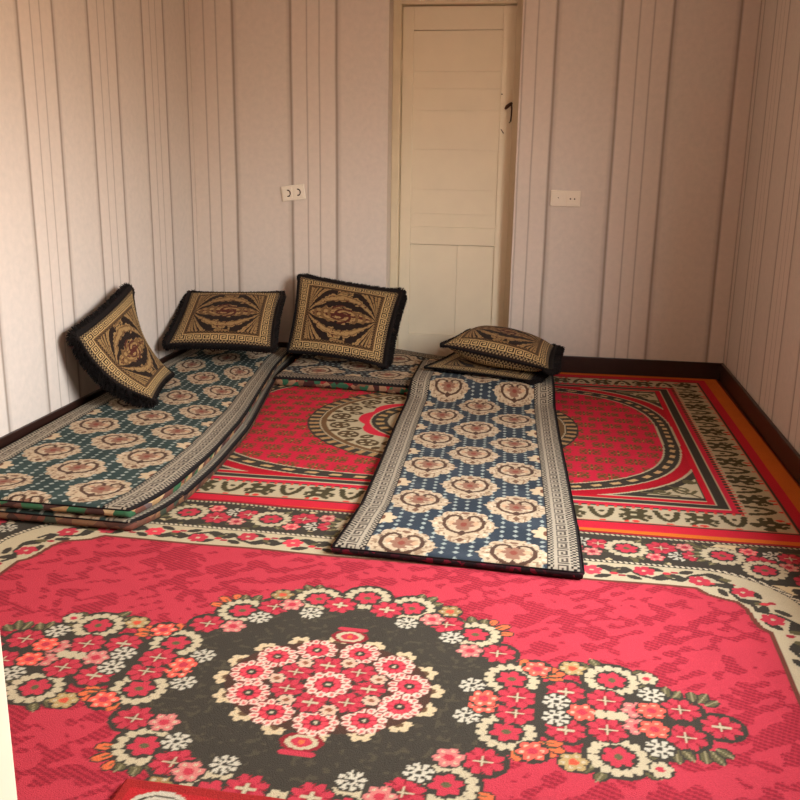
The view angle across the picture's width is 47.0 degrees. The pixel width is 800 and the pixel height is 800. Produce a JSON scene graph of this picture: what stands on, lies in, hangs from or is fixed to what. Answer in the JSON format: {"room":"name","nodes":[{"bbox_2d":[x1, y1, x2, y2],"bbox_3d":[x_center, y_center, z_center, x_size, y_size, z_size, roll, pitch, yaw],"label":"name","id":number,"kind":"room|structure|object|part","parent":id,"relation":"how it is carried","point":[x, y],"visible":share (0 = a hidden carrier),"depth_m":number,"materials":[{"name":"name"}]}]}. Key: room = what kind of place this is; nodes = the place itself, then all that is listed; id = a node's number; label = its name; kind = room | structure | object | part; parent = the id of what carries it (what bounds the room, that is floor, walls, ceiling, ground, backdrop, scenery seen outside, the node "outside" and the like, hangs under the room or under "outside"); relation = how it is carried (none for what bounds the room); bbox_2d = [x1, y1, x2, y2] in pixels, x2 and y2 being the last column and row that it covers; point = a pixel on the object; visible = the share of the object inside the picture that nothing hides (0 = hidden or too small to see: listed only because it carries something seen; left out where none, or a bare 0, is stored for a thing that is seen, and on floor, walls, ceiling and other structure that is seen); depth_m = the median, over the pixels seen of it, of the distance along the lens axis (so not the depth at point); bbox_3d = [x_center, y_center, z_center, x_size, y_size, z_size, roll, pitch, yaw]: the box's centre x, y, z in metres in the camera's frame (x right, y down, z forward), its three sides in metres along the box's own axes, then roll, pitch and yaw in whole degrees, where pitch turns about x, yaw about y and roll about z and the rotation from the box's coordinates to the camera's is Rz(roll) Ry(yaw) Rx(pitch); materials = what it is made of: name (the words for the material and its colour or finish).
{"room":"traditional dwelling","nodes":[
{"label":"traditional dwelling","id":0,"kind":"room"},
{"bbox_2d":[0,0,198,436],"bbox_3d":[-1.593,-1.009,3.250,0.180,2.550,4.720,3,15,9],"label":"wall","id":1,"kind":"structure","parent":0,"point":[97,171],"depth_m":4.02,"materials":[{"name":"paper"}]},
{"bbox_2d":[0,349,189,448],"bbox_3d":[-1.541,0.223,3.393,0.016,0.097,4.404,3,15,9],"label":"baseboard","id":2,"kind":"structure","parent":1,"relation":"attached to","point":[7,439],"depth_m":3.86,"materials":[{"name":"brown paint"}]},
{"bbox_2d":[188,0,761,362],"bbox_3d":[0.335,-1.463,5.118,3.000,2.550,0.300,3,15,9],"label":"wall","id":3,"kind":"structure","parent":0,"point":[640,108],"depth_m":4.99,"materials":[{"name":"paper"}]},
{"bbox_2d":[281,184,305,201],"bbox_3d":[-0.602,-1.167,5.186,0.145,0.100,0.019,3,15,9],"label":"wall socket","id":4,"kind":"object","parent":3,"relation":"attached to","point":[291,192],"visible":1,"depth_m":5.18,"materials":[{"name":"white plastic"}]},
{"bbox_2d":[390,0,522,348],"bbox_3d":[0.304,-1.198,5.220,0.702,1.985,0.115,3,15,9],"label":"trim","id":5,"kind":"structure","parent":3,"relation":"attached to","point":[398,5],"depth_m":5.10,"materials":[{"name":"paint"}]},
{"bbox_2d":[398,5,516,355],"bbox_3d":[0.305,-1.194,5.223,0.626,1.935,0.073,3,15,9],"label":"door","id":6,"kind":"structure","parent":3,"relation":"in","point":[458,62],"depth_m":5.19,"materials":[{"name":"beige paint"}]},
{"bbox_3d":[0.297,-0.640,5.378,0.486,0.524,0.020,3,15,9],"label":"panel","id":7,"kind":"part","parent":6,"relation":"part of","materials":[{"name":"beige paint"}]},
{"bbox_3d":[0.311,-1.502,5.152,0.486,1.054,0.024,3,15,9],"label":"panel","id":8,"kind":"part","parent":6,"relation":"part of","materials":[{"name":"beige paint"}]},
{"bbox_2d":[278,342,723,380],"bbox_3d":[0.290,-0.237,5.276,3.000,0.097,0.016,3,15,9],"label":"baseboard","id":9,"kind":"structure","parent":3,"relation":"attached to","point":[573,364],"depth_m":5.11,"materials":[{"name":"brown paint"}]},
{"bbox_2d":[550,190,580,206],"bbox_3d":[0.890,-1.084,4.956,0.161,0.086,0.016,3,15,9],"label":"wall socket","id":10,"kind":"object","parent":3,"relation":"attached to","point":[565,198],"visible":1,"depth_m":4.95,"materials":[{"name":"white plastic"}]},
{"bbox_2d":[718,381,767,444],"bbox_3d":[-0.222,0.630,2.298,3.360,0.100,6.900,3,15,9],"label":"floor","id":11,"kind":"structure","parent":0,"point":[721,384],"depth_m":4.59,"materials":[{"name":"brown wood"}]},
{"bbox_2d":[0,498,799,799],"bbox_3d":[-0.160,0.636,2.046,2.792,0.016,2.090,3,15,9],"label":"floral rug","id":12,"kind":"object","parent":11,"relation":"on","point":[221,645],"visible":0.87,"depth_m":2.13,"materials":[{"name":"red carpet"}]},
{"bbox_2d":[112,778,286,799],"bbox_3d":[-0.104,0.802,1.357,0.926,0.008,0.589,3,15,9],"label":"doormat","id":13,"kind":"object","parent":12,"relation":"on","point":[131,789],"visible":1,"depth_m":1.67,"materials":[{"name":"red fabric"}]},
{"bbox_2d":[190,359,799,545],"bbox_3d":[0.188,0.105,4.129,2.793,0.008,2.378,3,15,9],"label":"patterned rug","id":14,"kind":"object","parent":11,"relation":"on","point":[645,455],"visible":0.48,"depth_m":3.65,"materials":[{"name":"red carpet"}]},
{"bbox_2d":[0,356,295,530],"bbox_3d":[-0.974,0.057,4.130,0.835,0.046,2.579,3,15,9],"label":"mattress","id":15,"kind":"object","parent":14,"relation":"on","point":[200,478],"visible":0.09,"depth_m":2.99,"materials":[{"name":"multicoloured fabric"}]},
{"bbox_2d":[0,347,291,517],"bbox_3d":[-0.980,0.012,4.135,0.813,0.041,2.583,3,15,9],"label":"mattress","id":16,"kind":"object","parent":15,"relation":"on","point":[108,456],"visible":0.82,"depth_m":3.50,"materials":[{"name":"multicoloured fabric"}]},
{"bbox_2d":[65,283,174,408],"bbox_3d":[-1.241,-0.257,4.138,0.372,0.480,0.581,0,15,-5],"label":"cushion","id":17,"kind":"object","parent":16,"relation":"on","point":[110,344],"visible":1,"depth_m":4.03,"materials":[{"name":"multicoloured fabric"}]},
{"bbox_2d":[161,289,285,353],"bbox_3d":[-0.924,-0.434,4.987,0.676,0.265,0.595,3,15,9],"label":"cushion","id":18,"kind":"object","parent":16,"relation":"on","point":[242,321],"visible":1,"depth_m":4.89,"materials":[{"name":"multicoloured fabric"}]},
{"bbox_2d":[273,349,445,394],"bbox_3d":[0.093,-0.160,4.934,1.412,0.095,0.724,3,15,9],"label":"mattress","id":19,"kind":"object","parent":14,"relation":"on","point":[316,371],"visible":0.33,"depth_m":4.82,"materials":[{"name":"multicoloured fabric"}]},
{"bbox_3d":[0.093,-0.172,4.931,1.411,0.049,0.723,3,15,9],"label":"edge cord","id":20,"kind":"part","parent":19,"relation":"part of","materials":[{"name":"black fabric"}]},
{"bbox_2d":[287,273,407,369],"bbox_3d":[-0.293,-0.438,5.033,0.636,0.456,0.406,3,15,7],"label":"cushion","id":21,"kind":"object","parent":19,"relation":"on","point":[334,318],"visible":1,"depth_m":5.00,"materials":[{"name":"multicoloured fabric"}]},
{"bbox_2d":[331,360,584,578],"bbox_3d":[0.315,0.141,3.798,0.736,0.090,2.490,3,15,7],"label":"mattress","id":22,"kind":"object","parent":14,"relation":"on","point":[471,471],"visible":0.9,"depth_m":3.24,"materials":[{"name":"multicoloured fabric"}]},
{"bbox_2d":[424,352,560,384],"bbox_3d":[0.499,-0.179,4.800,0.622,0.043,0.513,8,16,24],"label":"cushion","id":23,"kind":"object","parent":22,"relation":"on","point":[453,362],"visible":0.6,"depth_m":4.65,"materials":[{"name":"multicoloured fabric"}]},
{"bbox_2d":[440,325,564,375],"bbox_3d":[0.575,-0.284,4.780,0.624,0.158,0.580,6,16,20],"label":"cushion","id":24,"kind":"object","parent":23,"relation":"on","point":[495,346],"visible":1,"depth_m":4.62,"materials":[{"name":"beige fabric"}]},
{"bbox_2d":[724,0,799,453],"bbox_3d":[1.545,-0.831,2.763,0.180,2.550,4.720,3,15,9],"label":"wall","id":25,"kind":"structure","parent":0,"point":[762,348],"depth_m":4.11,"materials":[{"name":"paper"}]},
{"bbox_2d":[720,364,799,485],"bbox_3d":[1.403,0.389,2.935,0.016,0.097,4.404,3,15,9],"label":"baseboard","id":26,"kind":"structure","parent":25,"relation":"attached to","point":[786,453],"depth_m":3.99,"materials":[{"name":"brown paint"}]},
{"bbox_3d":[-0.419,-0.321,0.679,3.360,2.550,0.150,3,15,9],"label":"wall","id":27,"kind":"structure","parent":0,"visible":0},
{"bbox_2d":[0,637,16,799],"bbox_3d":[0.218,-0.057,0.637,1.300,2.080,0.166,3,15,9],"label":"trim","id":28,"kind":"structure","parent":27,"relation":"attached to","point":[8,791],"depth_m":0.92,"materials":[{"name":"white paint"}]}
]}

